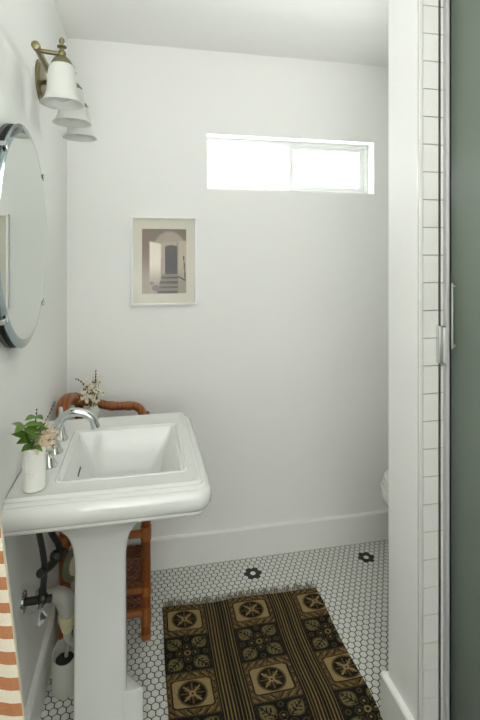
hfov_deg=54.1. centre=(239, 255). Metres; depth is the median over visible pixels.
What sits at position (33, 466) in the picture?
bud vase
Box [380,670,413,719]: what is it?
baseboard
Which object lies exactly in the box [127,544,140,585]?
shelf
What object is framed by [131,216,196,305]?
framed picture
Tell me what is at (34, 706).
baseboard
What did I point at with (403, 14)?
wall
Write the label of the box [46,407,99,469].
faucet
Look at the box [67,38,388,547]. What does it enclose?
wall
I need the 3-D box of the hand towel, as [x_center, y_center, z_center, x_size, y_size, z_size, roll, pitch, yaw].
[-0.448,0.654,0.863,0.125,0.732,0.088,0,0,-12]
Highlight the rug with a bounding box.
[162,580,382,719]
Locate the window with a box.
[207,138,366,193]
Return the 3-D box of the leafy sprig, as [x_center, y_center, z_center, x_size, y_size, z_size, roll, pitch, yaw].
[-0.522,0.482,1.168,0.055,0.156,0.095,0,0,19]
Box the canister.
[52,638,73,698]
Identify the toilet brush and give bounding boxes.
[52,548,74,698]
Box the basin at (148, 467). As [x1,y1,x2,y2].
[1,412,211,536]
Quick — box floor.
[40,539,388,719]
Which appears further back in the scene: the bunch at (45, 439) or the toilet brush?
the toilet brush
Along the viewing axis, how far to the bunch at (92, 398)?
1.89 m
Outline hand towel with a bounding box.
[0,511,25,719]
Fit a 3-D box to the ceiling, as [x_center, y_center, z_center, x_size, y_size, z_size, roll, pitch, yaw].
[0.578,-1.034,0.776,2.313,0.100,3.384,0,0,-12]
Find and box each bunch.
[33,420,61,457]
[80,376,104,406]
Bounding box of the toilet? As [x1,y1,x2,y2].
[380,468,388,508]
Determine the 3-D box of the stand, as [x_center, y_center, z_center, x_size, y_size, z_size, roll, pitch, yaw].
[-0.539,0.999,1.899,0.351,0.922,0.303,0,0,-12]
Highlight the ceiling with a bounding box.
[54,0,388,66]
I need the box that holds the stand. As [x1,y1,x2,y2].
[56,392,150,640]
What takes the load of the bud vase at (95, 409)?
on the stand
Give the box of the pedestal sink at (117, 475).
[1,412,211,719]
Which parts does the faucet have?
handle, handle, spout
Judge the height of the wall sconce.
0.239 m
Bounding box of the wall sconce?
[31,37,96,141]
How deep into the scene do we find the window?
2.43 m
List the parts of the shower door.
pull handle, glass panel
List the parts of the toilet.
bowl, seat, lid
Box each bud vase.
[22,445,45,492]
[84,404,100,418]
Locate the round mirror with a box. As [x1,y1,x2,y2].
[0,123,45,347]
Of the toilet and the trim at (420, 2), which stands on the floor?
the toilet
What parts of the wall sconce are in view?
arm, lamp shade, bulb, lamp shade, lamp shade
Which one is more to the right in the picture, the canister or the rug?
the rug
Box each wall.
[0,0,66,708]
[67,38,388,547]
[389,0,442,719]
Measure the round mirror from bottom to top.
0.582 m
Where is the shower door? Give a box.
[436,0,479,719]
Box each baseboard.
[25,580,58,719]
[69,509,388,570]
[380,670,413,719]
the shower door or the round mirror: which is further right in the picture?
the shower door
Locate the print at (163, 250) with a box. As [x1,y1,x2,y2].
[142,229,185,293]
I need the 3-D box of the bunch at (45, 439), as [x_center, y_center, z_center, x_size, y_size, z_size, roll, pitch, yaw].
[-0.507,0.492,1.225,0.048,0.136,0.073,0,0,44]
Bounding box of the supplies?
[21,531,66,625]
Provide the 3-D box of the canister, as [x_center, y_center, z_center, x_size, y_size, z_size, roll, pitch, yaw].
[-0.589,1.386,1.581,0.082,0.148,0.082,0,0,-12]
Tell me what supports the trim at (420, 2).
attached to the wall at (403, 14)
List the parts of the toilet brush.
handle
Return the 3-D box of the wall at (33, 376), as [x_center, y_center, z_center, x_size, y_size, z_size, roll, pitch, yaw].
[-0.510,0.238,0.570,0.100,2.444,3.424,0,0,-12]
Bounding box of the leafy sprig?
[11,415,48,451]
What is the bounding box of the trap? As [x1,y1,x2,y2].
[35,586,73,647]
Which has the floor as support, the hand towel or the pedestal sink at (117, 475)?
the pedestal sink at (117, 475)
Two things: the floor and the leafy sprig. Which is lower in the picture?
the floor
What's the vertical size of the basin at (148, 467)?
0.161 m
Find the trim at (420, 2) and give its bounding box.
[418,0,422,719]
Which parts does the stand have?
leg, leg, rail, woven panel, rail, rail, woven panel, rail, leg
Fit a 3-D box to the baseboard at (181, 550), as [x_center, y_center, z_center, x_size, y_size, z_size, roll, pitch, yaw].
[0.255,1.389,2.326,2.113,0.143,0.018,0,0,-12]
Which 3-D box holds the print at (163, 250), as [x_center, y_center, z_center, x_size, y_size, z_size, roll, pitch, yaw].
[-0.354,0.025,2.196,0.204,0.301,0.001,0,0,-12]
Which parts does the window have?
sash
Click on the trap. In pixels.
(62, 596)

